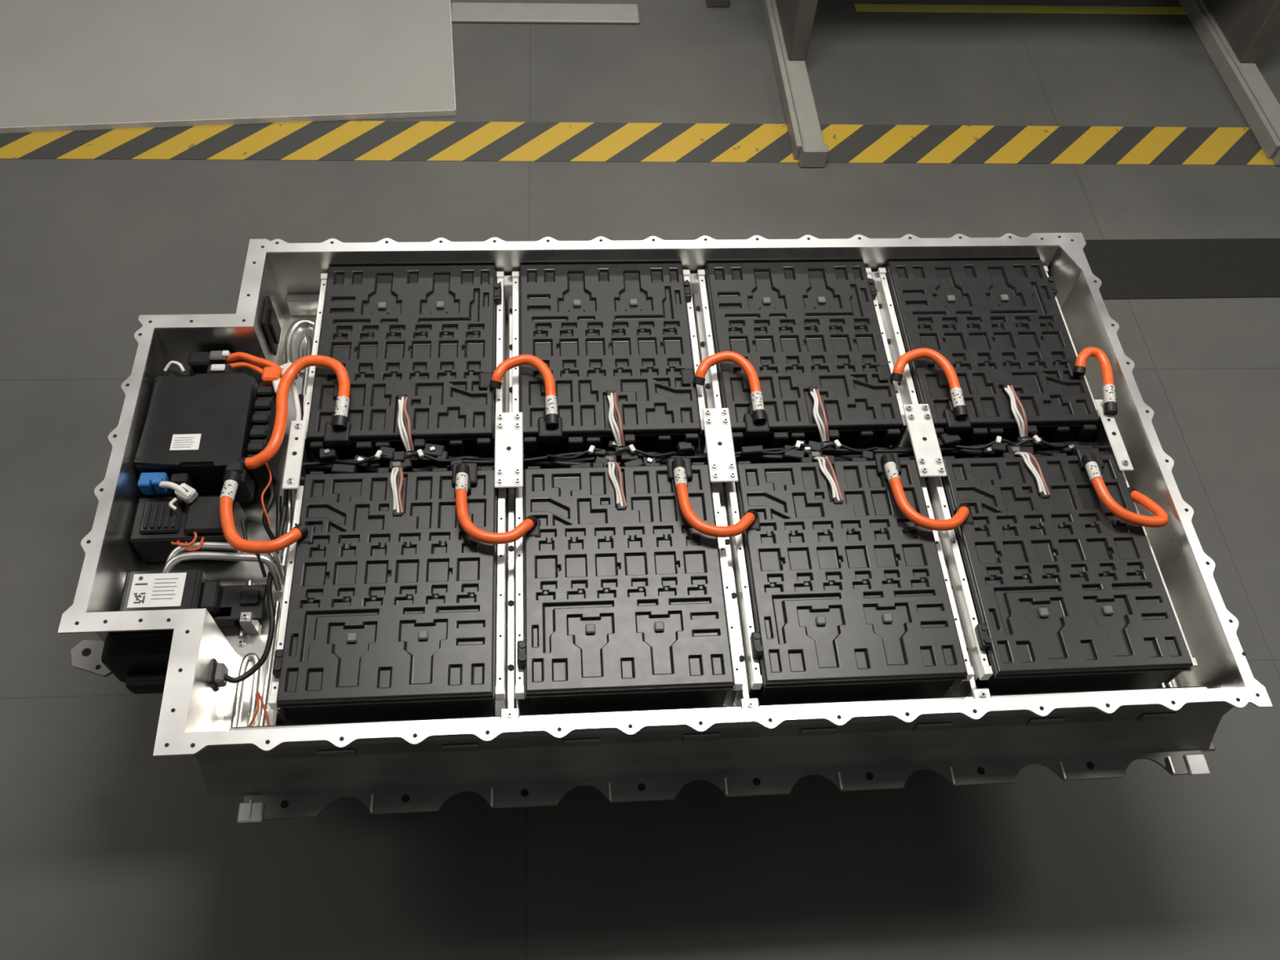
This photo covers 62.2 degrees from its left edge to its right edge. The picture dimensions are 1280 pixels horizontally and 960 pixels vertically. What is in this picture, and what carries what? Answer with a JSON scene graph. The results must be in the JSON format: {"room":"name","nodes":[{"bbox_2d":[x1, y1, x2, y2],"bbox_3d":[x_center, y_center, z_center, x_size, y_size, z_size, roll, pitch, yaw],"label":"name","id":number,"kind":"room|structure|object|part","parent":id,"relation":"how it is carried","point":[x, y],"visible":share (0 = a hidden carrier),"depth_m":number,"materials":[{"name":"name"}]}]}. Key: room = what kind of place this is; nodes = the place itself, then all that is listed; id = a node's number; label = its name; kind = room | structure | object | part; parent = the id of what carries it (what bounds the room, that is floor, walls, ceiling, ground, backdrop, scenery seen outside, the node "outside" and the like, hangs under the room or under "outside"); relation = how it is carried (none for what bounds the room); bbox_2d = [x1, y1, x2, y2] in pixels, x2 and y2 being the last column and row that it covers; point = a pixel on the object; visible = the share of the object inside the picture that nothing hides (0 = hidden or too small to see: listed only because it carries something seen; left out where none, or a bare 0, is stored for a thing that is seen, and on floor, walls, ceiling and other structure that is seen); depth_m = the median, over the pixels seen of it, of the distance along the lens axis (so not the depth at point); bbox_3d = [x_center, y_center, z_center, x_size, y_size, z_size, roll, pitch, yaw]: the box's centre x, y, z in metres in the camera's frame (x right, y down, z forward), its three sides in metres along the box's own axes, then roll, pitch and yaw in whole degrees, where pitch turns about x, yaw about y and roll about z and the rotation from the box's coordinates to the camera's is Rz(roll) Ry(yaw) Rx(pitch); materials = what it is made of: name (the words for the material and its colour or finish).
{"room":"workspace","nodes":[
{"label":"workspace","id":0,"kind":"room"},
{"bbox_2d":[0,0,1279,959],"bbox_3d":[0.349,-0.712,2.815,10.000,0.001,9.000,-1,57,-4],"label":"floor","id":1,"kind":"structure","parent":0,"point":[111,849],"depth_m":2.26,"materials":[{"name":"grey concrete"}]},
{"bbox_2d":[0,0,456,133],"bbox_3d":[-1.492,-1.536,3.222,1.803,0.018,1.403,-5,58,-6],"label":"floor panel","id":2,"kind":"object","parent":1,"relation":"on","point":[65,64],"visible":1,"depth_m":3.00,"materials":[{"name":"grey concrete"}]},
{"bbox_2d":[450,2,639,23],"bbox_3d":[-0.288,-1.418,3.225,0.570,0.012,0.090,-1,57,-4],"label":"rack foot","id":3,"kind":"object","parent":1,"relation":"on","point":[461,12],"visible":1,"depth_m":3.21,"materials":[{"name":"grey paint"}]},
{"bbox_2d":[0,120,1276,164],"bbox_3d":[0.133,-0.937,2.946,6.800,0.001,0.160,-1,57,-4],"label":"tape","id":4,"kind":"object","parent":1,"relation":"on","point":[335,140],"visible":1,"depth_m":2.93,"materials":[{"name":"yellow paint"}]},
{"bbox_2d":[706,0,729,7],"bbox_3d":[0.262,-1.938,2.887,0.070,1.200,0.350,-1,57,-4],"label":"rack foot","id":5,"kind":"object","parent":1,"relation":"on","point":[710,3],"visible":1,"depth_m":3.28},
{"bbox_2d":[853,4,1186,14],"bbox_3d":[1.979,-1.515,3.433,2.615,0.001,0.040,-1,57,-4],"label":"tape","id":6,"kind":"object","parent":1,"relation":"on","point":[859,7],"visible":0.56,"depth_m":3.37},
{"bbox_2d":[760,0,1279,167],"bbox_3d":[1.141,-1.629,2.979,1.650,0.800,1.282,-1,57,-4],"label":"support legs","id":7,"kind":"object","parent":1,"relation":"on","point":[1234,34],"visible":1,"depth_m":3.10,"materials":[{"name":"grey paint"}]},
{"bbox_2d":[1082,238,1279,299],"bbox_3d":[1.435,-0.555,2.778,1.350,0.003,0.210,-1,57,-4],"label":"floor strip","id":8,"kind":"object","parent":1,"relation":"on","point":[1211,268],"visible":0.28,"depth_m":2.78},
{"bbox_3d":[0.103,0.121,2.060,1.250,0.338,0.780,-1,57,-4],"label":"table","id":9,"kind":"object","parent":1,"relation":"on","visible":0},
{"bbox_2d":[57,232,1272,822],"bbox_3d":[0.017,-0.006,1.839,1.870,0.162,1.084,-1,57,-4],"label":"tray","id":10,"kind":"object","parent":9,"relation":"on","point":[514,757],"depth_m":1.64,"materials":[{"name":"metal"}]},
{"bbox_2d":[118,568,223,614],"bbox_3d":[-0.748,0.192,1.704,0.145,0.070,0.080,-1,57,-4],"label":"control unit","id":11,"kind":"object","parent":10,"relation":"in","point":[175,589],"visible":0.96,"depth_m":1.68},
{"bbox_2d":[128,462,255,561],"bbox_3d":[-0.738,0.063,1.751,0.184,0.132,0.133,-1,57,-4],"label":"box","id":12,"kind":"object","parent":10,"relation":"in","point":[157,529],"visible":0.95,"depth_m":1.73,"materials":[{"name":"black plastic"}]},
{"bbox_2d":[133,350,282,510],"bbox_3d":[-0.735,-0.081,1.831,0.207,0.104,0.332,-1,57,-4],"label":"control unit","id":13,"kind":"object","parent":10,"relation":"in","point":[204,415],"visible":0.98,"depth_m":1.79,"materials":[{"name":"black plastic"}]},
{"bbox_2d":[226,351,301,420],"bbox_3d":[-0.643,-0.174,1.867,0.211,0.052,0.083,39,63,20],"label":"connector","id":14,"kind":"object","parent":13,"relation":"attached to","point":[272,375],"visible":0.77,"depth_m":1.86,"materials":[{"name":"orange plastic"}]},
{"bbox_2d":[162,395,306,591],"bbox_3d":[-0.684,0.015,1.812,0.191,0.072,0.411,-1,57,-4],"label":"pipes","id":15,"kind":"object","parent":10,"relation":"in","point":[175,556],"visible":0.69,"depth_m":1.72,"materials":[{"name":"metal"}]},
{"bbox_3d":[-0.651,0.207,1.719,0.088,0.050,0.073,-1,57,-4],"label":"black mounting bracket","id":16,"kind":"part","parent":10,"relation":"part of","materials":[{"name":"black plastic"}]},
{"bbox_2d":[208,394,303,726],"bbox_3d":[-0.624,0.106,1.748,0.096,0.102,0.602,-1,57,-4],"label":"wiring","id":17,"kind":"object","parent":10,"relation":"in","point":[219,674],"visible":0.68,"depth_m":1.71,"materials":[{"name":"black plastic"}]},
{"bbox_2d":[261,295,281,355],"bbox_3d":[-0.682,-0.287,1.973,0.013,0.095,0.070,-1,57,-4],"label":"vent","id":18,"kind":"object","parent":10,"relation":"attached to","point":[269,322],"visible":1,"depth_m":1.95,"materials":[{"name":"black plastic"}]},
{"bbox_2d":[281,420,311,493],"bbox_3d":[-0.577,-0.021,1.802,0.027,0.095,0.138,-1,57,-4],"label":"cover plate","id":19,"kind":"object","parent":10,"relation":"attached to","point":[297,453],"visible":0.95,"depth_m":1.77,"materials":[{"name":"metal"}]},
{"bbox_2d":[267,462,507,724],"bbox_3d":[-0.388,0.175,1.705,0.345,0.124,0.415,-1,57,-4],"label":"module","id":20,"kind":"object","parent":10,"relation":"in","point":[384,616],"visible":0.96,"depth_m":1.64,"materials":[{"name":"black plastic"}]},
{"bbox_2d":[219,471,308,553],"bbox_3d":[-0.624,0.061,1.684,0.180,0.034,0.098,35,62,18],"label":"cable","id":21,"kind":"object","parent":20,"relation":"on","point":[232,480],"visible":1,"depth_m":1.66,"materials":[{"name":"plastic"}]},
{"bbox_2d":[388,460,404,516],"bbox_3d":[-0.403,0.014,1.761,0.027,0.049,0.128,-5,58,-7],"label":"wire","id":22,"kind":"object","parent":20,"relation":"attached to","point":[395,468],"visible":1,"depth_m":1.74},
{"bbox_2d":[454,463,537,544],"bbox_3d":[-0.259,0.048,1.715,0.174,0.038,0.098,35,62,18],"label":"cable","id":23,"kind":"object","parent":20,"relation":"attached to","point":[462,470],"visible":1,"depth_m":1.69,"materials":[{"name":"plastic"}]},
{"bbox_2d":[302,264,506,461],"bbox_3d":[-0.423,-0.208,1.951,0.345,0.124,0.415,-1,57,-4],"label":"module","id":24,"kind":"object","parent":10,"relation":"in","point":[430,335],"visible":0.96,"depth_m":1.90,"materials":[{"name":"black plastic"}]},
{"bbox_2d":[237,355,350,470],"bbox_3d":[-0.565,-0.106,1.796,0.143,0.041,0.247,14,57,5],"label":"cable","id":25,"kind":"object","parent":24,"relation":"on","point":[340,417],"visible":1,"depth_m":1.80,"materials":[{"name":"plastic"}]},
{"bbox_2d":[397,394,420,464],"bbox_3d":[-0.400,-0.090,1.828,0.029,0.049,0.128,-9,58,-9],"label":"wire","id":26,"kind":"object","parent":24,"relation":"attached to","point":[402,416],"visible":0.99,"depth_m":1.81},
{"bbox_2d":[493,412,523,500],"bbox_3d":[-0.224,-0.030,1.829,0.048,0.095,0.154,-1,57,-4],"label":"cover plate","id":27,"kind":"object","parent":10,"relation":"attached to","point":[508,426],"visible":0.98,"depth_m":1.79,"materials":[{"name":"metal"}]},
{"bbox_2d":[511,262,706,457],"bbox_3d":[-0.064,-0.217,1.979,0.345,0.124,0.415,-1,57,-4],"label":"module","id":28,"kind":"object","parent":10,"relation":"in","point":[629,330],"visible":0.95,"depth_m":1.93,"materials":[{"name":"black plastic"}]},
{"bbox_2d":[488,354,559,427],"bbox_3d":[-0.182,-0.160,1.854,0.162,0.038,0.094,35,62,18],"label":"cable","id":29,"kind":"object","parent":28,"relation":"on","point":[552,420],"visible":1,"depth_m":1.85,"materials":[{"name":"plastic"}]},
{"bbox_2d":[605,390,629,459],"bbox_3d":[-0.042,-0.099,1.856,0.028,0.049,0.128,-10,58,-10],"label":"wire","id":30,"kind":"object","parent":28,"relation":"attached to","point":[611,395],"visible":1,"depth_m":1.83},
{"bbox_2d":[515,457,743,714],"bbox_3d":[-0.029,0.166,1.733,0.345,0.124,0.415,-1,57,-4],"label":"module","id":31,"kind":"object","parent":10,"relation":"in","point":[631,608],"visible":0.95,"depth_m":1.67,"materials":[{"name":"black plastic"}]},
{"bbox_2d":[602,454,627,510],"bbox_3d":[-0.044,0.004,1.789,0.027,0.049,0.128,-6,58,-7],"label":"wire","id":32,"kind":"object","parent":31,"relation":"attached to","point":[614,468],"visible":0.99,"depth_m":1.77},
{"bbox_2d":[671,457,757,537],"bbox_3d":[0.100,0.039,1.743,0.174,0.038,0.098,35,62,18],"label":"cable","id":33,"kind":"object","parent":31,"relation":"attached to","point":[678,466],"visible":1,"depth_m":1.72,"materials":[{"name":"plastic"}]},
{"bbox_2d":[303,431,1102,501],"bbox_3d":[0.124,-0.025,1.877,1.431,0.106,0.073,-1,57,-4],"label":"wiring loom","id":34,"kind":"object","parent":10,"relation":"in","point":[433,455],"visible":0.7,"depth_m":1.85,"materials":[{"name":"plastic"}]},
{"bbox_2d":[702,408,738,484],"bbox_3d":[0.135,-0.039,1.857,0.048,0.095,0.154,-1,57,-4],"label":"cover plate","id":35,"kind":"object","parent":10,"relation":"attached to","point":[722,462],"visible":0.97,"depth_m":1.82,"materials":[{"name":"metal"}]},
{"bbox_2d":[697,261,907,452],"bbox_3d":[0.295,-0.226,2.006,0.345,0.124,0.415,-1,57,-4],"label":"module","id":36,"kind":"object","parent":10,"relation":"in","point":[800,326],"visible":0.98,"depth_m":1.96,"materials":[{"name":"black plastic"}]},
{"bbox_2d":[693,351,766,422],"bbox_3d":[0.177,-0.169,1.882,0.162,0.038,0.094,35,62,18],"label":"cable","id":37,"kind":"object","parent":36,"relation":"on","point":[758,411],"visible":1,"depth_m":1.88,"materials":[{"name":"plastic"}]},
{"bbox_2d":[808,386,835,454],"bbox_3d":[0.317,-0.108,1.884,0.029,0.049,0.127,-9,58,-9],"label":"wire","id":38,"kind":"object","parent":36,"relation":"attached to","point":[813,391],"visible":0.98,"depth_m":1.86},
{"bbox_2d":[724,452,974,704],"bbox_3d":[0.330,0.156,1.761,0.345,0.124,0.415,-1,57,-4],"label":"module","id":39,"kind":"object","parent":10,"relation":"in","point":[851,600],"visible":0.99,"depth_m":1.70,"materials":[{"name":"black plastic"}]},
{"bbox_2d":[807,450,843,504],"bbox_3d":[0.316,-0.005,1.817,0.028,0.049,0.129,-7,58,-8],"label":"wire","id":40,"kind":"object","parent":39,"relation":"attached to","point":[837,499],"visible":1,"depth_m":1.79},
{"bbox_2d":[880,453,970,530],"bbox_3d":[0.459,0.029,1.771,0.174,0.038,0.098,35,62,18],"label":"cable","id":41,"kind":"object","parent":39,"relation":"attached to","point":[888,461],"visible":1,"depth_m":1.75,"materials":[{"name":"plastic"}]},
{"bbox_2d":[902,404,946,479],"bbox_3d":[0.494,-0.048,1.885,0.048,0.095,0.154,-1,57,-4],"label":"cover plate","id":42,"kind":"object","parent":10,"relation":"attached to","point":[922,437],"visible":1,"depth_m":1.85,"materials":[{"name":"metal"}]},
{"bbox_2d":[877,259,1099,445],"bbox_3d":[0.654,-0.236,2.034,0.345,0.124,0.415,-1,57,-4],"label":"module","id":43,"kind":"object","parent":10,"relation":"in","point":[997,322],"visible":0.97,"depth_m":1.99,"materials":[{"name":"black plastic"}]},
{"bbox_2d":[890,347,968,418],"bbox_3d":[0.536,-0.178,1.910,0.162,0.038,0.094,35,62,18],"label":"cable","id":44,"kind":"object","parent":43,"relation":"on","point":[960,411],"visible":1,"depth_m":1.91,"materials":[{"name":"plastic"}]},
{"bbox_2d":[1000,382,1033,446],"bbox_3d":[0.675,-0.117,1.912,0.028,0.049,0.128,-10,58,-10],"label":"wire","id":45,"kind":"object","parent":43,"relation":"attached to","point":[1007,388],"visible":1,"depth_m":1.89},
{"bbox_2d":[1072,346,1117,415],"bbox_3d":[0.829,-0.179,1.927,0.067,0.033,0.143,-1,57,-4],"label":"cable","id":46,"kind":"object","parent":43,"relation":"on","point":[1110,406],"visible":1,"depth_m":1.93,"materials":[{"name":"plastic"}]},
{"bbox_2d":[925,447,1197,694],"bbox_3d":[0.688,0.147,1.789,0.345,0.124,0.415,-1,57,-4],"label":"module","id":47,"kind":"object","parent":10,"relation":"in","point":[1060,593],"visible":0.99,"depth_m":1.72,"materials":[{"name":"black plastic"}]},
{"bbox_2d":[1005,445,1050,498],"bbox_3d":[0.674,-0.014,1.845,0.028,0.049,0.129,-6,58,-8],"label":"wire","id":48,"kind":"object","parent":47,"relation":"attached to","point":[1031,461],"visible":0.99,"depth_m":1.82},
{"bbox_2d":[1081,399,1133,471],"bbox_3d":[0.836,-0.059,1.913,0.025,0.095,0.154,-1,57,-4],"label":"cover plate","id":49,"kind":"object","parent":47,"relation":"attached to","point":[1107,435],"visible":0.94,"depth_m":1.88,"materials":[{"name":"metal"}]},
{"bbox_2d":[1081,453,1168,527],"bbox_3d":[0.814,0.025,1.808,0.092,0.053,0.168,-17,60,-14],"label":"cable","id":50,"kind":"object","parent":47,"relation":"on","point":[1161,518],"visible":1,"depth_m":1.78,"materials":[{"name":"plastic"}]}
]}

